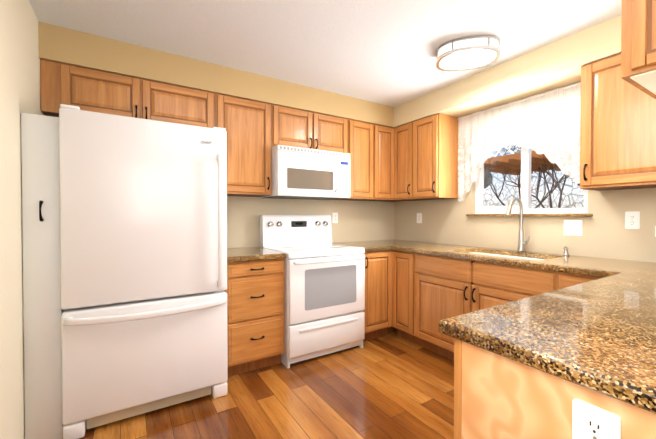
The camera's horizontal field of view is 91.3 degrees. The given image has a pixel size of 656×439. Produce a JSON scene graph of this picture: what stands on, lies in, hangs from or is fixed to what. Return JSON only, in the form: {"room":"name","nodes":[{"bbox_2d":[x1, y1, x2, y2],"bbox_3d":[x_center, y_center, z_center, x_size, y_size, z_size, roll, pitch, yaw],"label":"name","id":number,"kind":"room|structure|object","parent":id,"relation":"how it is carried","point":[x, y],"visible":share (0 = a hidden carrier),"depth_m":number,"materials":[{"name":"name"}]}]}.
{"room":"kitchen","nodes":[
{"label":"kitchen","id":0,"kind":"room"},
{"bbox_2d":[0,0,44,438],"bbox_3d":[-0.422,0.012,-0.306,0.120,2.410,6.000,0,1,-32],"label":"wall","id":1,"kind":"structure","parent":0,"point":[20,93],"depth_m":1.52,"materials":[{"name":"beige paint"}]},
{"bbox_2d":[38,21,393,127],"bbox_3d":[-0.628,-1.126,2.897,2.940,0.219,0.325,0,1,-32],"label":"soffit","id":2,"kind":"structure","parent":0,"point":[59,44],"depth_m":2.45,"materials":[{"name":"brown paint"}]},
{"bbox_2d":[79,332,453,438],"bbox_3d":[1.034,1.235,0.619,3.552,0.060,6.240,0,1,-32],"label":"floor","id":3,"kind":"structure","parent":0,"point":[393,385],"depth_m":2.06,"materials":[{"name":"brown wood"}]},
{"bbox_2d":[21,113,63,438],"bbox_3d":[-1.685,0.319,1.981,0.151,1.735,0.782,0,1,-32],"label":"tall cabinet","id":4,"kind":"object","parent":3,"relation":"on","point":[43,311],"visible":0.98,"depth_m":1.68,"materials":[{"name":"white"}]},
{"bbox_2d":[59,104,227,438],"bbox_3d":[-1.220,0.285,2.202,0.865,1.798,0.836,0,1,-32],"label":"refrigerator","id":5,"kind":"object","parent":3,"relation":"on","point":[143,227],"visible":1,"depth_m":1.87,"materials":[{"name":"white metal"}]},
{"bbox_2d":[224,258,283,376],"bbox_3d":[-0.692,0.742,2.679,0.463,0.872,0.662,0,1,-32],"label":"base cabinet","id":6,"kind":"object","parent":3,"relation":"on","point":[254,291],"visible":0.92,"depth_m":2.42,"materials":[{"name":"brown wood"}]},
{"bbox_2d":[227,247,285,262],"bbox_3d":[-0.696,0.284,2.680,0.463,0.040,0.645,0,1,-32],"label":"countertop","id":7,"kind":"structure","parent":6,"relation":"on","point":[240,254],"depth_m":2.50,"materials":[{"name":"stone"}]},
{"bbox_2d":[260,215,364,367],"bbox_3d":[-0.139,0.567,2.955,0.758,1.215,0.722,0,1,-32],"label":"range","id":8,"kind":"object","parent":3,"relation":"on","point":[324,294],"visible":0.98,"depth_m":2.73,"materials":[{"name":"white metal"}]},
{"bbox_2d":[363,250,434,337],"bbox_3d":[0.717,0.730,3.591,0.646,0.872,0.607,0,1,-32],"label":"base cabinet","id":9,"kind":"object","parent":3,"relation":"on","point":[415,298],"depth_m":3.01,"materials":[{"name":"brown wood"}]},
{"bbox_2d":[332,241,390,251],"bbox_3d":[0.292,0.276,3.297,0.327,0.040,0.645,0,1,-32],"label":"countertop","id":10,"kind":"structure","parent":9,"relation":"on","point":[368,247],"depth_m":3.17,"materials":[{"name":"stone"}]},
{"bbox_2d":[359,239,655,274],"bbox_3d":[1.339,0.285,2.565,0.673,0.040,2.997,0,1,-32],"label":"countertop","id":11,"kind":"structure","parent":9,"relation":"on","point":[582,265],"depth_m":2.30,"materials":[{"name":"stone"}]},
{"bbox_2d":[471,252,544,259],"bbox_3d":[1.374,0.411,2.537,0.450,0.210,0.760,0,1,-32],"label":"sink","id":12,"kind":"object","parent":11,"relation":"in","point":[507,256],"visible":0.02,"depth_m":2.70,"materials":[{"name":"white ceramic"}]},
{"bbox_2d":[505,197,529,251],"bbox_3d":[1.530,0.042,2.575,0.248,0.446,0.108,0,1,-32],"label":"faucet","id":13,"kind":"object","parent":11,"relation":"on","point":[522,242],"visible":1,"depth_m":2.63,"materials":[{"name":"silver metal"}]},
{"bbox_2d":[562,246,569,255],"bbox_3d":[1.754,0.232,2.371,0.073,0.072,0.044,0,1,-32],"label":"soap dispenser","id":14,"kind":"object","parent":11,"relation":"on","point":[565,251],"visible":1,"depth_m":2.37,"materials":[{"name":"silver metal"}]},
{"bbox_2d":[623,262,655,270],"bbox_3d":[1.977,0.298,1.589,0.360,0.040,0.654,0,1,-32],"label":"countertop","id":15,"kind":"structure","parent":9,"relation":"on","point":[645,264],"depth_m":1.95,"materials":[{"name":"stone"}]},
{"bbox_2d":[454,338,655,438],"bbox_3d":[0.728,0.766,0.823,0.539,0.872,0.580,0,1,-32],"label":"peninsula base panel","id":16,"kind":"object","parent":3,"relation":"on","point":[496,396],"visible":0.29,"depth_m":0.74,"materials":[{"name":"brown wood"}]},
{"bbox_2d":[439,267,655,413],"bbox_3d":[1.083,0.305,1.019,1.400,0.040,0.646,0,1,-32],"label":"countertop","id":17,"kind":"structure","parent":16,"relation":"on","point":[598,335],"depth_m":0.82,"materials":[{"name":"stone"}]},
{"bbox_2d":[572,398,620,438],"bbox_3d":[0.526,0.429,0.631,0.009,0.122,0.076,0,1,-32],"label":"outlet","id":18,"kind":"object","parent":16,"relation":"attached to","point":[590,421],"visible":1,"depth_m":0.63,"materials":[{"name":"white plastic"}]},
{"bbox_2d":[227,196,393,247],"bbox_3d":[-0.588,-0.034,3.198,3.552,2.410,0.120,0,1,-32],"label":"wall","id":19,"kind":"structure","parent":0,"point":[365,220],"depth_m":3.44,"materials":[{"name":"beige paint"}]},
{"bbox_2d":[40,59,214,127],"bbox_3d":[-1.416,-0.846,2.386,1.052,0.325,0.360,0,1,-32],"label":"upper cabinet","id":20,"kind":"object","parent":19,"relation":"attached to","point":[88,89],"visible":0.77,"depth_m":2.21,"materials":[{"name":"brown wood"}]},
{"bbox_2d":[215,93,271,196],"bbox_3d":[-0.765,-0.613,2.796,0.477,0.802,0.360,0,1,-32],"label":"upper cabinet","id":21,"kind":"object","parent":19,"relation":"attached to","point":[245,124],"visible":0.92,"depth_m":2.68,"materials":[{"name":"brown wood"}]},
{"bbox_2d":[271,104,346,152],"bbox_3d":[-0.215,-0.830,3.137,0.815,0.377,0.360,0,1,-32],"label":"upper cabinet","id":22,"kind":"object","parent":19,"relation":"attached to","point":[293,127],"visible":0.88,"depth_m":2.98,"materials":[{"name":"brown wood"}]},
{"bbox_2d":[260,145,349,199],"bbox_3d":[-0.203,-0.422,3.075,0.760,0.435,0.481,0,1,-32],"label":"microwave","id":23,"kind":"object","parent":22,"relation":"attached to","point":[305,173],"visible":1,"depth_m":2.88,"materials":[{"name":"white"}]},
{"bbox_2d":[332,213,337,222],"bbox_3d":[0.079,-0.019,3.538,0.072,0.116,0.009,0,1,-32],"label":"outlet","id":24,"kind":"object","parent":19,"relation":"attached to","point":[334,217],"visible":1,"depth_m":3.53,"materials":[{"name":"white plastic"}]},
{"bbox_2d":[335,119,402,201],"bbox_3d":[0.520,-0.621,3.619,0.933,0.808,0.326,0,1,-32],"label":"upper cabinet","id":25,"kind":"object","parent":19,"relation":"attached to","point":[370,148],"visible":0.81,"depth_m":3.39,"materials":[{"name":"brown wood"}]},
{"bbox_2d":[29,0,621,106],"bbox_3d":[1.034,-1.245,0.587,3.552,0.080,6.240,0,1,-32],"label":"ceiling","id":26,"kind":"structure","parent":0,"point":[382,52],"depth_m":2.08,"materials":[{"name":"white paint"}]},
{"bbox_2d":[436,35,500,71],"bbox_3d":[0.998,-1.183,2.299,0.401,0.088,0.408,0,1,-32],"label":"ceiling light","id":27,"kind":"object","parent":26,"relation":"attached to","point":[469,53],"visible":0.98,"depth_m":2.22,"materials":[{"name":"silver metal"}]},
{"bbox_2d":[394,15,621,127],"bbox_3d":[1.594,-1.120,2.471,0.325,0.219,3.400,0,1,-32],"label":"soffit","id":28,"kind":"structure","parent":0,"point":[553,65],"depth_m":2.44,"materials":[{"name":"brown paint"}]},
{"bbox_2d":[621,0,655,98],"bbox_3d":[1.322,-0.744,1.112,0.521,0.496,0.326,0,1,-32],"label":"upper cabinet","id":29,"kind":"object","parent":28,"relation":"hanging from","point":[638,45],"visible":1,"depth_m":1.07,"materials":[{"name":"brown wood"}]},
{"bbox_2d":[394,155,655,262],"bbox_3d":[2.480,-0.012,1.507,0.140,2.410,6.000,0,1,-32],"label":"wall","id":30,"kind":"structure","parent":0,"point":[606,234],"depth_m":2.56,"materials":[{"name":"beige paint"}]},
{"bbox_2d":[417,213,421,222],"bbox_3d":[1.043,-0.015,3.666,0.009,0.116,0.072,0,1,-32],"label":"outlet","id":31,"kind":"object","parent":30,"relation":"attached to","point":[419,217],"visible":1,"depth_m":3.66,"materials":[{"name":"white plastic"}]},
{"bbox_2d":[393,113,457,200],"bbox_3d":[1.003,-0.618,3.389,0.357,0.808,0.616,0,1,-32],"label":"upper cabinet","id":32,"kind":"object","parent":30,"relation":"attached to","point":[426,158],"visible":1,"depth_m":3.19,"materials":[{"name":"brown wood"}]},
{"bbox_2d":[457,81,580,201],"bbox_3d":[1.579,-0.582,2.743,0.035,0.847,1.085,0,1,-32],"label":"curtain valance","id":33,"kind":"object","parent":30,"relation":"attached to","point":[545,123],"visible":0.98,"depth_m":2.62,"materials":[{"name":"white fabric"}]},
{"bbox_2d":[466,214,592,216],"bbox_3d":[1.650,-0.036,2.727,0.115,0.021,0.990,0,1,-32],"label":"window sill","id":34,"kind":"structure","parent":30,"relation":"attached to","point":[561,215],"depth_m":2.54,"materials":[{"name":"wood"}]},
{"bbox_2d":[475,138,587,213],"bbox_3d":[1.703,-0.515,2.754,0.050,0.929,0.922,0,1,-32],"label":"window","id":35,"kind":"structure","parent":30,"relation":"in","point":[525,182],"depth_m":2.74,"materials":[{"name":"white plastic"}]},
{"bbox_2d":[564,220,581,235],"bbox_3d":[1.830,0.061,2.399,0.018,0.116,0.116,0,1,-32],"label":"light switch","id":36,"kind":"object","parent":30,"relation":"attached to","point":[573,227],"visible":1,"depth_m":2.40,"materials":[{"name":"white plastic"}]},
{"bbox_2d":[580,53,655,190],"bbox_3d":[1.890,-0.601,1.969,0.357,0.804,0.478,0,1,-32],"label":"upper cabinet","id":37,"kind":"object","parent":30,"relation":"attached to","point":[618,134],"visible":0.96,"depth_m":1.95,"materials":[{"name":"brown wood"}]},
{"bbox_2d":[625,211,639,228],"bbox_3d":[2.010,0.005,2.118,0.009,0.116,0.072,0,1,-32],"label":"outlet","id":38,"kind":"object","parent":30,"relation":"attached to","point":[632,219],"visible":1,"depth_m":2.11,"materials":[{"name":"white plastic"}]},
{"label":"outside","id":39,"kind":"structure","parent":0,"visible":0},
{"bbox_2d":[484,138,587,213],"bbox_3d":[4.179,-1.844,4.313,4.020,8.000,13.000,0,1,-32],"label":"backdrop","id":40,"kind":"structure","parent":39,"point":[508,156],"depth_m":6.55,"materials":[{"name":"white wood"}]}
]}

